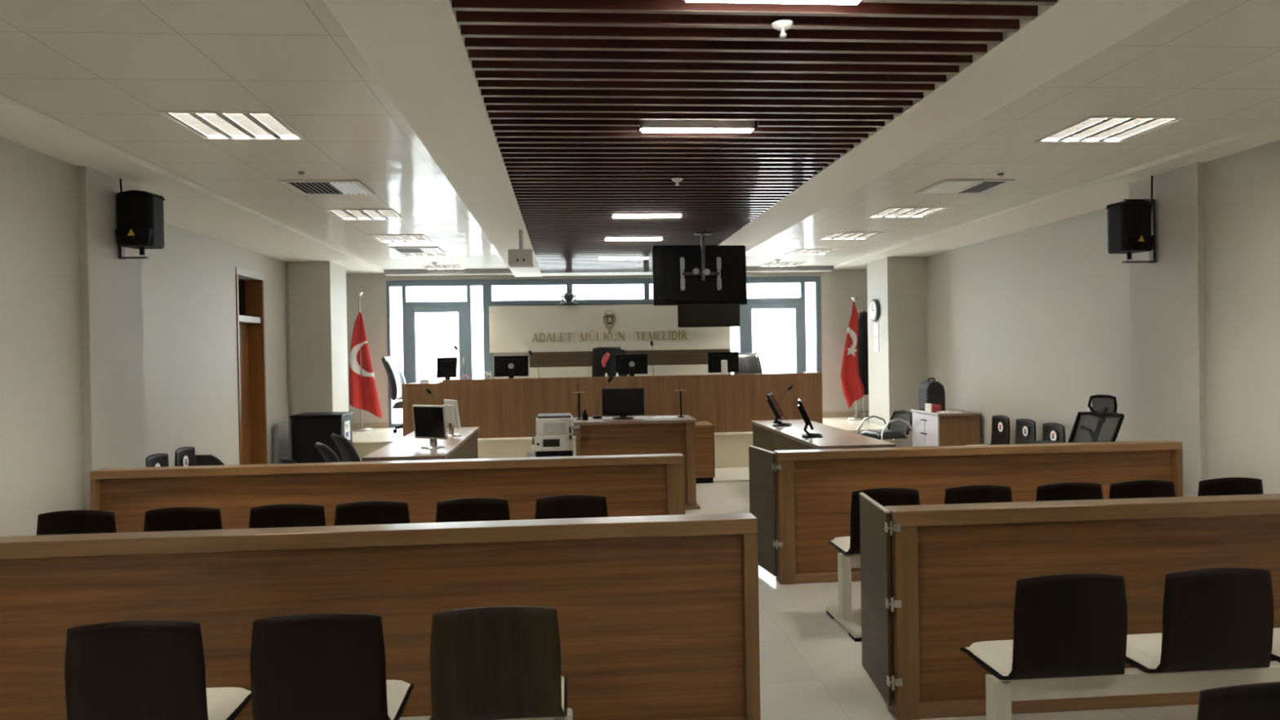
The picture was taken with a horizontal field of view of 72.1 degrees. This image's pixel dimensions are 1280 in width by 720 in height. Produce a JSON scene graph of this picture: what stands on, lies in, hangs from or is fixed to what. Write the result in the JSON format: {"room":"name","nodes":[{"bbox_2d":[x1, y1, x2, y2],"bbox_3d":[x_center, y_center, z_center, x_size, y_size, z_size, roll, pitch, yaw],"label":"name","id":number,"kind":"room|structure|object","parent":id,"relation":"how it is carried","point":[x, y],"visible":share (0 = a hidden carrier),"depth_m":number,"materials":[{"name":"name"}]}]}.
{"room":"courtroom","nodes":[
{"label":"courtroom","id":0,"kind":"room"},
{"bbox_2d":[0,137,84,536],"bbox_3d":[-3.551,0.113,1.666,0.400,3.100,8.300,-1,1,-5],"label":"wall","id":1,"kind":"structure","parent":0,"point":[42,459],"depth_m":5.34,"materials":[{"name":"grey paint"}]},
{"bbox_2d":[76,166,146,510],"bbox_3d":[-4.093,0.080,6.157,0.855,3.100,0.740,-1,1,-5],"label":"column","id":2,"kind":"structure","parent":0,"point":[111,311],"depth_m":6.06,"materials":[{"name":"grey paint"}]},
{"bbox_2d":[117,178,148,259],"bbox_3d":[-3.583,-0.997,6.223,0.201,0.565,0.085,-1,1,-5],"label":"bracket","id":3,"kind":"object","parent":2,"relation":"attached to","point":[121,249],"visible":0.33,"depth_m":6.20,"materials":[{"name":"grey metal"}]},
{"bbox_2d":[115,190,164,255],"bbox_3d":[-3.500,-0.958,6.182,0.252,0.441,0.246,-1,1,3],"label":"wall speaker","id":4,"kind":"object","parent":3,"relation":"attached to","point":[140,214],"visible":1,"depth_m":6.07,"materials":[{"name":"black plastic"}]},
{"bbox_2d":[141,222,289,466],"bbox_3d":[-4.770,0.053,10.165,0.350,3.100,7.360,-1,1,-5],"label":"wall","id":5,"kind":"structure","parent":0,"point":[189,308],"depth_m":9.03,"materials":[{"name":"grey paint"}]},
{"bbox_2d":[235,266,267,464],"bbox_3d":[-4.734,0.270,10.461,0.262,2.660,0.900,-1,1,-5],"label":"door","id":6,"kind":"structure","parent":5,"relation":"in","point":[250,294],"depth_m":10.85,"materials":[{"name":"brown wood"}]},
{"bbox_2d":[273,422,288,463],"bbox_3d":[-4.608,1.200,11.311,0.060,0.780,0.400,-1,1,-5],"label":"wall box","id":7,"kind":"object","parent":5,"relation":"attached to","point":[281,446],"visible":0.56,"depth_m":11.19,"materials":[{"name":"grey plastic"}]},
{"bbox_2d":[287,262,293,459],"bbox_3d":[-4.676,0.136,11.789,0.030,2.900,0.032,-1,1,-5],"label":"trim","id":8,"kind":"structure","parent":5,"relation":"attached to","point":[288,263],"depth_m":11.78,"materials":[{"name":"grey paint"}]},
{"bbox_2d":[285,261,348,459],"bbox_3d":[-4.525,0.029,12.257,0.680,3.100,0.870,-1,1,-5],"label":"column","id":9,"kind":"structure","parent":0,"point":[318,300],"depth_m":11.83,"materials":[{"name":"grey paint"}]},
{"bbox_2d":[346,269,868,422],"bbox_3d":[-0.481,-0.055,14.133,8.850,3.100,0.250,-1,1,-5],"label":"wall","id":10,"kind":"structure","parent":0,"point":[837,286],"depth_m":14.01,"materials":[{"name":"grey paint"}]},
{"bbox_2d":[386,279,493,427],"bbox_3d":[-3.128,-0.102,13.800,1.620,2.300,0.141,-1,1,-5],"label":"window","id":11,"kind":"structure","parent":10,"relation":"in","point":[463,308],"depth_m":13.77,"materials":[{"name":"grey metal"}]},
{"bbox_2d":[491,278,653,305],"bbox_3d":[-0.455,-1.092,14.031,3.800,0.405,0.100,-1,1,-5],"label":"window","id":12,"kind":"structure","parent":10,"relation":"in","point":[646,282],"depth_m":13.94,"materials":[{"name":"grey metal"}]},
{"bbox_2d":[488,304,729,377],"bbox_3d":[-0.454,0.031,13.923,3.805,1.810,0.195,-1,1,-5],"label":"sign board","id":13,"kind":"object","parent":10,"relation":"attached to","point":[562,340],"visible":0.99,"depth_m":13.92,"materials":[{"name":"beige paint"}]},
{"bbox_2d":[351,411,869,428],"bbox_3d":[-0.453,0.951,14.008,8.850,0.090,0.020,-1,1,-5],"label":"baseboard","id":14,"kind":"structure","parent":10,"relation":"attached to","point":[835,414],"depth_m":14.28,"materials":[{"name":"beige"}]},
{"bbox_2d":[728,275,822,374],"bbox_3d":[2.158,-0.195,14.232,1.570,2.302,0.141,-1,1,-5],"label":"window","id":15,"kind":"structure","parent":10,"relation":"in","point":[745,339],"depth_m":14.23,"materials":[{"name":"grey metal"}]},
{"bbox_2d":[0,0,1279,269],"bbox_3d":[0.237,-1.385,5.818,7.030,0.012,15.980,-1,1,-5],"label":"ceiling tiles","id":16,"kind":"structure","parent":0,"point":[103,70],"depth_m":4.83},
{"bbox_2d":[156,111,306,139],"bbox_3d":[-2.289,-1.373,4.989,0.600,0.103,0.600,-1,1,-5],"label":"ceiling light","id":17,"kind":"object","parent":16,"relation":"attached to","point":[206,125],"visible":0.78,"depth_m":4.99,"materials":[{"name":"white plastic"}]},
{"bbox_2d":[278,179,374,195],"bbox_3d":[-2.420,-1.335,6.845,0.586,0.019,0.580,-1,1,-5],"label":"air vent","id":18,"kind":"object","parent":16,"relation":"attached to","point":[303,187],"visible":1,"depth_m":6.80,"materials":[{"name":"white plastic"}]},
{"bbox_2d":[288,182,368,195],"bbox_3d":[-2.420,-1.334,6.845,0.493,0.017,0.500,-1,1,-5],"label":"grille","id":19,"kind":"object","parent":18,"relation":"attached to","point":[303,188],"depth_m":6.86,"materials":[{"name":"white plastic"}]},
{"bbox_2d":[323,208,404,220],"bbox_3d":[-2.550,-1.399,8.178,0.600,0.103,0.600,-1,1,-5],"label":"ceiling light","id":20,"kind":"object","parent":16,"relation":"attached to","point":[341,214],"visible":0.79,"depth_m":8.20,"materials":[{"name":"white plastic"}]},
{"bbox_2d":[367,234,431,242],"bbox_3d":[-2.692,-1.413,9.902,0.600,0.103,0.600,-1,1,-5],"label":"ceiling light","id":21,"kind":"object","parent":16,"relation":"attached to","point":[412,237],"visible":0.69,"depth_m":9.92,"materials":[{"name":"white plastic"}]},
{"bbox_2d":[389,246,444,253],"bbox_3d":[-2.781,-1.368,10.999,0.586,0.019,0.580,-1,1,-5],"label":"air vent","id":22,"kind":"object","parent":16,"relation":"attached to","point":[426,249],"visible":1,"depth_m":10.95,"materials":[{"name":"white metal"}]},
{"bbox_2d":[394,248,439,253],"bbox_3d":[-2.781,-1.367,10.999,0.493,0.017,0.500,-1,1,-5],"label":"grille","id":23,"kind":"object","parent":22,"relation":"attached to","point":[398,251],"depth_m":11.01,"materials":[{"name":"white plastic"}]},
{"bbox_2d":[399,252,450,257],"bbox_3d":[-2.826,-1.426,11.546,0.600,0.103,0.600,-1,1,-5],"label":"ceiling light","id":24,"kind":"object","parent":16,"relation":"attached to","point":[412,255],"visible":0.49,"depth_m":11.64,"materials":[{"name":"white plastic"}]},
{"bbox_2d":[384,266,833,274],"bbox_3d":[-0.414,-1.409,13.769,7.030,0.068,0.025,-1,1,-5],"label":"trim","id":25,"kind":"structure","parent":16,"relation":"attached to","point":[748,268],"depth_m":13.60,"materials":[{"name":"grey plastic"}]},
{"bbox_2d":[785,248,839,254],"bbox_3d":[2.335,-1.515,11.969,0.600,0.103,0.600,-1,1,-5],"label":"ceiling light","id":26,"kind":"object","parent":16,"relation":"attached to","point":[797,251],"visible":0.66,"depth_m":11.96,"materials":[{"name":"white plastic"}]},
{"bbox_2d":[817,231,884,239],"bbox_3d":[2.470,-1.502,10.325,0.600,0.103,0.600,-1,1,-5],"label":"ceiling light","id":27,"kind":"object","parent":16,"relation":"attached to","point":[851,235],"visible":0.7,"depth_m":10.34,"materials":[{"name":"white plastic"}]},
{"bbox_2d":[866,207,950,217],"bbox_3d":[2.612,-1.488,8.601,0.600,0.103,0.600,-1,1,-5],"label":"ceiling light","id":28,"kind":"object","parent":16,"relation":"attached to","point":[889,212],"visible":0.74,"depth_m":8.62,"materials":[{"name":"white plastic"}]},
{"bbox_2d":[915,179,1014,194],"bbox_3d":[2.663,-1.423,7.251,0.586,0.019,0.580,-1,1,-5],"label":"air vent","id":29,"kind":"object","parent":16,"relation":"attached to","point":[944,186],"visible":1,"depth_m":7.20,"materials":[{"name":"white plastic"}]},
{"bbox_2d":[923,182,1004,194],"bbox_3d":[2.663,-1.422,7.251,0.493,0.017,0.500,-1,1,-5],"label":"grille","id":30,"kind":"object","parent":29,"relation":"attached to","point":[944,187],"depth_m":7.25,"materials":[{"name":"white plastic"}]},
{"bbox_2d":[1035,115,1187,142],"bbox_3d":[2.873,-1.462,5.411,0.600,0.103,0.600,-1,1,-5],"label":"ceiling light","id":31,"kind":"object","parent":16,"relation":"attached to","point":[1091,128],"visible":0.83,"depth_m":5.40,"materials":[{"name":"white plastic"}]},
{"bbox_2d":[0,95,1279,275],"bbox_3d":[0.189,-1.421,5.974,9.800,0.238,16.300,-1,1,-5],"label":"ceiling","id":32,"kind":"structure","parent":0,"point":[187,205],"depth_m":7.66,"materials":[{"name":"white paint"}]},
{"bbox_2d":[713,466,749,482],"bbox_3d":[-0.194,1.505,11.264,9.800,0.025,1.140,-1,1,-5],"label":"step","id":33,"kind":"structure","parent":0,"point":[722,474],"depth_m":11.26,"materials":[{"name":"tile"}]},
{"bbox_2d":[694,421,715,483],"bbox_3d":[0.663,1.148,10.995,0.455,0.715,0.570,-1,1,-5],"label":"base cabinet","id":34,"kind":"object","parent":33,"relation":"on","point":[704,430],"visible":0.56,"depth_m":10.73,"materials":[{"name":"brown wood"}]},
{"bbox_2d":[857,409,911,440],"bbox_3d":[3.299,1.064,11.786,0.583,0.777,0.588,-1,1,-19],"label":"chair","id":35,"kind":"object","parent":33,"relation":"on","point":[900,423],"visible":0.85,"depth_m":11.72,"materials":[{"name":"black leather"}]},
{"bbox_2d":[323,0,1191,276],"bbox_3d":[0.197,-1.424,5.875,3.000,0.330,16.100,-1,1,-5],"label":"ceiling","id":36,"kind":"structure","parent":0,"point":[416,51],"depth_m":4.11,"materials":[{"name":"white paint"}]},
{"bbox_2d":[507,229,534,267],"bbox_3d":[-1.155,-1.087,8.553,0.240,0.350,0.285,-1,1,-5],"label":"projector","id":37,"kind":"object","parent":36,"relation":"hanging from","point":[521,257],"visible":1,"depth_m":8.42,"materials":[{"name":"grey plastic"}]},
{"bbox_2d":[677,304,740,327],"bbox_3d":[1.063,-0.931,13.655,0.970,0.840,0.104,-1,1,-5],"label":"screen","id":38,"kind":"object","parent":36,"relation":"hanging from","point":[724,315],"visible":0.48,"depth_m":13.61,"materials":[{"name":"black plastic"}]},
{"bbox_2d":[451,0,1057,273],"bbox_3d":[0.198,-1.315,5.609,2.115,0.113,15.368,-1,1,-5],"label":"ceiling slats","id":39,"kind":"structure","parent":36,"relation":"attached to","point":[566,86],"depth_m":4.15,"materials":[{"name":"brown wood"}]},
{"bbox_2d":[611,213,682,217],"bbox_3d":[0.061,-1.299,7.801,0.620,0.072,0.070,-1,1,-5],"label":"light","id":40,"kind":"object","parent":39,"relation":"attached to","point":[617,215],"visible":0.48,"depth_m":7.78,"materials":[{"name":"white plastic"}]},
{"bbox_2d":[639,120,755,133],"bbox_3d":[0.310,-1.274,4.771,0.620,0.072,0.070,-1,1,-5],"label":"light","id":41,"kind":"object","parent":39,"relation":"attached to","point":[646,126],"visible":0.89,"depth_m":4.74,"materials":[{"name":"white plastic"}]},
{"bbox_2d":[641,128,752,133],"bbox_3d":[0.310,-1.259,4.771,0.600,0.042,0.056,-1,1,-5],"label":"diffuser","id":42,"kind":"object","parent":41,"relation":"attached to","point":[643,130],"depth_m":4.76,"materials":[{"name":"white plastic"}]},
{"bbox_2d":[652,232,746,305],"bbox_3d":[0.622,-0.933,9.035,0.980,0.735,0.203,-1,1,-6],"label":"screen","id":43,"kind":"object","parent":39,"relation":"hanging from","point":[702,274],"visible":1,"depth_m":9.05,"materials":[{"name":"black plastic"}]},
{"bbox_2d":[685,0,861,4],"bbox_3d":[0.455,-1.260,2.997,0.620,0.072,0.070,-1,1,-5],"label":"light","id":44,"kind":"object","parent":39,"relation":"attached to","point":[787,2],"visible":1,"depth_m":3.01,"materials":[{"name":"white plastic"}]},
{"bbox_2d":[771,19,793,38],"bbox_3d":[0.526,-1.216,3.244,0.082,0.048,0.082,-1,1,-5],"label":"sprinkler","id":45,"kind":"object","parent":39,"relation":"attached to","point":[781,25],"visible":1,"depth_m":3.23,"materials":[{"name":"white plastic"}]},
{"bbox_2d":[866,256,927,447],"bbox_3d":[3.821,-0.115,12.930,0.670,3.100,0.850,-1,1,-5],"label":"column","id":46,"kind":"structure","parent":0,"point":[896,372],"depth_m":12.51,"materials":[{"name":"grey paint"}]},
{"bbox_2d":[869,298,879,321],"bbox_3d":[3.446,-0.729,12.940,0.056,0.330,0.330,-1,1,-5],"label":"wall clock","id":47,"kind":"object","parent":46,"relation":"attached to","point":[874,308],"visible":1,"depth_m":12.86,"materials":[{"name":"grey plastic"}]},
{"bbox_2d":[684,481,1198,719],"bbox_3d":[0.231,1.619,6.103,9.800,0.120,16.700,-1,1,-5],"label":"floor","id":48,"kind":"structure","parent":0,"point":[811,668],"depth_m":4.53,"materials":[{"name":"tile"}]},
{"bbox_2d":[146,446,195,466],"bbox_3d":[-3.962,1.205,7.451,0.563,0.822,1.590,-1,1,-5],"label":"bench","id":49,"kind":"object","parent":48,"relation":"on","point":[185,455],"visible":0.09,"depth_m":7.85,"materials":[{"name":"black plastic"}]},
{"bbox_2d":[36,503,325,535],"bbox_3d":[-2.493,1.204,4.892,1.567,0.822,0.563,-1,1,-5],"label":"bench","id":50,"kind":"object","parent":48,"relation":"on","point":[282,515],"visible":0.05,"depth_m":4.75,"materials":[{"name":"black plastic"}]},
{"bbox_2d":[195,454,224,466],"bbox_3d":[-4.095,1.251,8.683,0.512,0.709,0.689,-1,1,25],"label":"office chair","id":51,"kind":"object","parent":48,"relation":"on","point":[201,460],"visible":0.07,"depth_m":8.38,"materials":[{"name":"black leather"}]},
{"bbox_2d":[64,605,573,719],"bbox_3d":[-1.012,1.199,2.876,1.590,0.822,0.563,-1,1,-5],"label":"bench","id":52,"kind":"object","parent":48,"relation":"on","point":[501,662],"visible":1,"depth_m":2.75,"materials":[{"name":"black plastic"}]},
{"bbox_2d":[206,687,251,719],"bbox_3d":[-1.569,1.160,2.928,0.424,0.036,0.325,-1,1,-5],"label":"seat cushion","id":53,"kind":"object","parent":52,"relation":"on","point":[223,703],"depth_m":2.97,"materials":[{"name":"white plastic"}]},
{"bbox_2d":[386,680,409,719],"bbox_3d":[-1.021,1.150,2.973,0.424,0.036,0.325,-1,1,-5],"label":"seat cushion","id":54,"kind":"object","parent":52,"relation":"on","point":[397,691],"depth_m":3.00,"materials":[{"name":"beige fabric"}]},
{"bbox_2d":[289,411,353,462],"bbox_3d":[-4.033,1.132,11.192,0.640,0.900,0.580,-1,1,-5],"label":"base cabinet","id":55,"kind":"object","parent":48,"relation":"on","point":[308,428],"visible":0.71,"depth_m":10.92,"materials":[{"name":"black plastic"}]},
{"bbox_2d":[314,441,340,462],"bbox_3d":[-2.683,1.174,8.271,0.690,0.824,0.512,-1,1,-29],"label":"office chair","id":56,"kind":"object","parent":48,"relation":"on","point":[328,455],"visible":0.22,"depth_m":8.01,"materials":[{"name":"black leather"}]},
{"bbox_2d":[330,432,360,462],"bbox_3d":[-2.765,1.157,8.931,0.689,0.849,0.512,-1,1,-33],"label":"office chair","id":57,"kind":"object","parent":48,"relation":"on","point":[348,454],"visible":0.3,"depth_m":8.67,"materials":[{"name":"black leather"}]},
{"bbox_2d":[0,512,760,719],"bbox_3d":[-1.480,1.156,3.619,3.970,0.910,0.142,-1,1,-5],"label":"divider","id":58,"kind":"object","parent":48,"relation":"on","point":[658,615],"visible":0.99,"depth_m":3.64,"materials":[{"name":"brown wood"}]},
{"bbox_2d":[89,453,684,532],"bbox_3d":[-1.619,1.137,5.896,3.855,0.910,0.142,-1,1,-5],"label":"divider","id":59,"kind":"object","parent":48,"relation":"on","point":[642,484],"visible":0.42,"depth_m":5.86,"materials":[{"name":"brown wood"}]},
{"bbox_2d":[361,426,479,461],"bbox_3d":[-2.154,1.196,9.064,0.705,0.750,2.960,-1,1,-5],"label":"desk","id":60,"kind":"object","parent":48,"relation":"on","point":[407,447],"visible":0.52,"depth_m":8.47,"materials":[{"name":"brown wood"}]},
{"bbox_2d":[412,404,448,448],"bbox_3d":[-1.949,0.622,8.270,0.400,0.404,0.230,-1,1,30],"label":"monitor","id":61,"kind":"object","parent":60,"relation":"on","point":[429,420],"visible":1,"depth_m":8.22,"materials":[{"name":"grey plastic"}]},
{"bbox_2d":[443,399,462,436],"bbox_3d":[-2.021,0.620,9.462,0.230,0.388,0.360,-1,1,-33],"label":"monitor","id":62,"kind":"object","parent":60,"relation":"on","point":[452,415],"visible":0.94,"depth_m":9.39,"materials":[{"name":"grey plastic"}]},
{"bbox_2d":[334,494,608,525],"bbox_3d":[-0.928,1.177,5.040,1.567,0.822,0.563,-1,1,-5],"label":"bench","id":63,"kind":"object","parent":48,"relation":"on","point":[566,506],"visible":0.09,"depth_m":4.89,"materials":[{"name":"black plastic"}]},
{"bbox_2d":[352,431,897,467],"bbox_3d":[-0.359,1.269,12.925,7.650,0.470,2.200,-1,1,-5],"label":"platform","id":64,"kind":"object","parent":48,"relation":"on","point":[730,451],"depth_m":11.78,"materials":[{"name":"beige"}]},
{"bbox_2d":[351,416,887,444],"bbox_3d":[-0.362,1.020,12.911,8.850,0.030,2.238,-1,1,-5],"label":"floor","id":65,"kind":"structure","parent":64,"relation":"on","point":[377,435],"depth_m":12.37,"materials":[{"name":"beige"}]},
{"bbox_2d":[348,292,382,431],"bbox_3d":[-4.131,0.018,13.257,0.476,2.090,0.300,-1,1,-5],"label":"flag","id":66,"kind":"object","parent":65,"relation":"on","point":[363,394],"visible":1,"depth_m":13.21,"materials":[{"name":"red fabric"}]},
{"bbox_2d":[381,356,405,432],"bbox_3d":[-3.403,0.500,12.828,0.698,1.109,0.512,-1,1,5],"label":"office chair","id":67,"kind":"object","parent":65,"relation":"on","point":[396,376],"visible":0.44,"depth_m":12.71,"materials":[{"name":"black leather"}]},
{"bbox_2d":[597,346,621,349],"bbox_3d":[-0.443,0.404,13.095,0.619,1.199,0.698,-1,1,-5],"label":"office chair","id":68,"kind":"object","parent":65,"relation":"on","point":[597,347],"visible":0.03,"depth_m":13.38,"materials":[{"name":"black leather"}]},
{"bbox_2d":[591,346,627,377],"bbox_3d":[-0.454,0.114,13.174,0.534,0.610,0.371,-1,1,-5],"label":"robe","id":69,"kind":"object","parent":68,"relation":"on","point":[603,358],"visible":0.66,"depth_m":13.13,"materials":[{"name":"black fabric"}]},
{"bbox_2d":[401,371,822,438],"bbox_3d":[-0.354,0.615,12.298,5.680,0.790,0.840,-1,1,-5],"label":"bench","id":70,"kind":"object","parent":65,"relation":"on","point":[500,407],"visible":0.65,"depth_m":11.88,"materials":[{"name":"brown wood"}]},
{"bbox_2d":[436,357,457,382],"bbox_3d":[-2.657,0.138,12.113,0.238,0.349,0.248,-1,1,7],"label":"monitor","id":71,"kind":"object","parent":70,"relation":"on","point":[446,367],"visible":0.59,"depth_m":12.07,"materials":[{"name":"black plastic"}]},
{"bbox_2d":[493,355,528,378],"bbox_3d":[-1.783,0.120,12.176,0.470,0.355,0.230,-1,1,-5],"label":"monitor","id":72,"kind":"object","parent":70,"relation":"on","point":[510,366],"visible":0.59,"depth_m":12.17,"materials":[{"name":"black plastic"}]},
{"bbox_2d":[614,354,647,376],"bbox_3d":[-0.116,0.094,12.313,0.460,0.350,0.230,-1,1,-10],"label":"monitor","id":73,"kind":"object","parent":70,"relation":"on","point":[631,364],"visible":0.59,"depth_m":12.30,"materials":[{"name":"black plastic"}]},
{"bbox_2d":[707,351,738,373],"bbox_3d":[1.175,0.067,12.422,0.408,0.360,0.228,-1,1,19],"label":"monitor","id":74,"kind":"object","parent":70,"relation":"on","point":[714,358],"visible":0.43,"depth_m":12.41,"materials":[{"name":"black plastic"}]},
{"bbox_2d":[733,352,762,373],"bbox_3d":[1.667,0.427,13.318,0.619,1.079,0.698,-1,1,-5],"label":"office chair","id":75,"kind":"object","parent":65,"relation":"on","point":[748,362],"visible":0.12,"depth_m":13.48,"materials":[{"name":"black leather"}]},
{"bbox_2d":[840,297,866,420],"bbox_3d":[3.301,-0.024,13.736,0.429,1.920,0.300,-1,1,-5],"label":"flag","id":76,"kind":"object","parent":65,"relation":"on","point":[852,385],"visible":1,"depth_m":13.69,"materials":[{"name":"red fabric"}]},
{"bbox_2d":[852,308,869,417],"bbox_3d":[3.566,0.051,14.059,0.358,1.745,0.358,-1,1,12],"label":"coat stand","id":77,"kind":"object","parent":65,"relation":"on","point":[864,411],"visible":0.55,"depth_m":14.05,"materials":[{"name":"silver metal"}]},
{"bbox_2d":[857,311,868,395],"bbox_3d":[3.573,-0.118,13.945,0.555,1.334,0.202,-1,1,-5],"label":"robe","id":78,"kind":"object","parent":77,"relation":"hanging from","point":[863,356],"visible":0.22,"depth_m":13.89,"materials":[{"name":"black fabric"}]},
{"bbox_2d":[572,414,700,509],"bbox_3d":[-0.065,1.076,9.295,1.290,0.915,0.720,-1,1,-5],"label":"desk","id":79,"kind":"object","parent":48,"relation":"on","point":[644,434],"visible":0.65,"depth_m":9.08,"materials":[{"name":"brown wood"}]},
{"bbox_2d":[601,387,644,419],"bbox_3d":[-0.172,0.460,9.338,0.413,0.320,0.228,-1,1,18],"label":"monitor","id":80,"kind":"object","parent":79,"relation":"on","point":[623,402],"visible":1,"depth_m":9.31,"materials":[{"name":"black plastic"}]},
{"bbox_2d":[573,414,697,425],"bbox_3d":[-0.071,0.634,9.306,1.265,0.030,0.690,-1,1,-5],"label":"countertop","id":81,"kind":"structure","parent":79,"relation":"on","point":[644,419],"depth_m":9.01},
{"bbox_2d":[751,419,896,452],"bbox_3d":[1.839,1.126,9.371,0.705,0.750,2.960,-1,1,-5],"label":"desk","id":82,"kind":"object","parent":48,"relation":"on","point":[766,436],"visible":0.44,"depth_m":9.10,"materials":[{"name":"brown wood"}]},
{"bbox_2d":[766,393,791,426],"bbox_3d":[1.591,0.568,10.028,0.255,0.362,0.400,-1,1,15],"label":"monitor","id":83,"kind":"object","parent":82,"relation":"on","point":[771,401],"visible":1,"depth_m":9.94,"materials":[{"name":"black plastic"}]},
{"bbox_2d":[797,398,822,437],"bbox_3d":[1.685,0.575,8.727,0.240,0.370,0.400,-1,1,9],"label":"monitor","id":84,"kind":"object","parent":82,"relation":"on","point":[805,416],"visible":1,"depth_m":8.60,"materials":[{"name":"black plastic"}]},
{"bbox_2d":[911,408,982,446],"bbox_3d":[3.885,1.050,11.224,0.582,0.800,0.860,-1,1,-5],"label":"base cabinet","id":85,"kind":"object","parent":48,"relation":"on","point":[929,428],"visible":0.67,"depth_m":10.83,"materials":[{"name":"brown wood"}]},
{"bbox_2d":[919,377,945,410],"bbox_3d":[3.778,0.441,11.376,0.250,0.419,0.310,-1,1,-5],"label":"bag","id":86,"kind":"object","parent":85,"relation":"on","point":[930,392],"visible":0.85,"depth_m":11.25,"materials":[{"name":"black fabric"}]},
{"bbox_2d":[826,482,1103,641],"bbox_3d":[1.936,1.128,5.194,1.567,0.822,0.563,-1,1,-5],"label":"bench","id":87,"kind":"object","parent":48,"relation":"on","point":[848,548],"visible":0.2,"depth_m":5.07,"materials":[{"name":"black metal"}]},
{"bbox_2d":[830,536,849,551],"bbox_3d":[1.391,1.089,5.248,0.424,0.036,0.325,-1,1,-5],"label":"seat cushion","id":88,"kind":"object","parent":87,"relation":"on","point":[842,544],"depth_m":5.24,"materials":[{"name":"beige fabric"}]},
{"bbox_2d":[748,440,1182,584],"bbox_3d":[2.354,1.065,6.437,3.034,0.910,0.552,-1,1,-5],"label":"divider","id":89,"kind":"object","parent":48,"relation":"on","point":[800,500],"visible":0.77,"depth_m":6.18,"materials":[{"name":"brown wood"}]},
{"bbox_2d":[965,415,1066,445],"bbox_3d":[4.079,1.053,9.371,0.563,0.822,1.895,-1,1,-5],"label":"bench","id":90,"kind":"object","parent":48,"relation":"on","point":[1025,428],"visible":0.24,"depth_m":9.57,"materials":[{"name":"black plastic"}]},
{"bbox_2d":[859,492,1279,719],"bbox_3d":[2.632,1.082,4.202,3.167,0.910,0.552,-1,1,-5],"label":"divider","id":91,"kind":"object","parent":48,"relation":"on","point":[937,580],"visible":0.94,"depth_m":3.90,"materials":[{"name":"brown wood"}]},
{"bbox_2d":[1067,394,1124,442],"bbox_3d":[3.839,0.899,7.678,0.750,1.169,0.568,-1,1,-27],"label":"mesh office chair","id":92,"kind":"object","parent":48,"relation":"on","point":[1103,423],"visible":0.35,"depth_m":7.79,"materials":[{"name":"black fabric"}]},
{"bbox_2d":[960,567,1279,719],"bbox_3d":[2.052,1.145,3.247,1.590,0.822,0.563,-1,1,-5],"label":"bench","id":93,"kind":"object","parent":48,"relation":"on","point":[1071,639],"visible":1,"depth_m":3.11,"materials":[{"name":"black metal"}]},
{"bbox_2d":[964,640,1013,675],"bbox_3d":[1.495,1.105,3.300,0.424,0.036,0.325,-1,1,-5],"label":"seat cushion","id":94,"kind":"object","parent":93,"relation":"on","point":[995,657],"depth_m":3.30,"materials":[{"name":"beige plastic"}]},
{"bbox_2d":[1125,632,1162,669],"bbox_3d":[2.043,1.096,3.345,0.424,0.036,0.325,-1,1,-5],"label":"seat cushion","id":95,"kind":"object","parent":93,"relation":"on","point":[1144,651],"depth_m":3.30,"materials":[{"name":"beige plastic"}]},
{"bbox_2d":[1271,627,1279,657],"bbox_3d":[2.591,1.086,3.389,0.424,0.036,0.325,-1,1,-5],"label":"seat cushion","id":96,"kind":"object","parent":93,"relation":"on","point":[1276,636],"depth_m":3.34,"materials":[{"name":"beige plastic"}]},
{"bbox_2d":[1108,477,1263,498],"bbox_3d":[3.213,1.106,5.299,0.995,0.822,0.563,-1,1,-5],"label":"bench","id":97,"kind":"object","parent":48,"relation":"on","point":[1224,486],"visible":0.06,"depth_m":5.17,"materials":[{"name":"black plastic"}]},
{"bbox_2d":[1196,681,1279,719],"bbox_3d":[2.054,1.154,2.244,1.590,0.822,0.563,-1,1,-5],"label":"bench","id":98,"kind":"object","parent":48,"relation":"on","point":[1254,701],"visible":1,"depth_m":2.05,"materials":[{"name":"plastic"}]},
{"bbox_3d":[-1.001,1.302,9.802,0.520,0.485,0.540,-1,1,-5],"label":"table","id":99,"kind":"object","parent":48,"relation":"on","visible":0},
{"bbox_2d":[535,413,573,457],"bbox_3d":[-0.948,0.834,9.802,0.422,0.450,0.504,-1,1,-5],"label":"printer","id":100,"kind":"object","parent":99,"relation":"on","point":[554,431],"visible":0.98,"depth_m":9.57,"materials":[{"name":"white plastic"}]},
{"bbox_2d":[925,208,1131,444],"bbox_3d":[4.378,-0.105,10.854,0.300,3.100,7.480,-1,1,-5],"label":"wall","id":101,"kind":"structure","parent":0,"point":[1033,323],"depth_m":9.65,"materials":[{"name":"grey paint"}]},
{"bbox_2d":[1128,162,1207,496],"bbox_3d":[4.394,-0.066,6.716,0.855,3.100,0.770,-1,1,-5],"label":"column","id":102,"kind":"structure","parent":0,"point":[1167,295],"depth_m":6.55,"materials":[{"name":"grey paint"}]},
{"bbox_2d":[1121,175,1156,263],"bbox_3d":[3.806,-1.074,6.728,0.271,0.665,0.085,-1,1,-5],"label":"bracket","id":103,"kind":"object","parent":102,"relation":"attached to","point":[1152,254],"visible":0.54,"depth_m":6.73,"materials":[{"name":"grey metal"}]},
{"bbox_2d":[1106,199,1154,259],"bbox_3d":[3.700,-0.982,6.662,0.252,0.441,0.246,-1,1,-14],"label":"wall speaker","id":104,"kind":"object","parent":103,"relation":"attached to","point":[1128,222],"visible":1,"depth_m":6.56,"materials":[{"name":"black plastic"}]},
{"bbox_2d":[1204,139,1279,493],"bbox_3d":[4.586,-0.027,2.257,0.400,3.100,8.150,-1,1,-5],"label":"wall","id":105,"kind":"structure","parent":0,"point":[1242,189],"depth_m":5.94,"materials":[{"name":"grey paint"}]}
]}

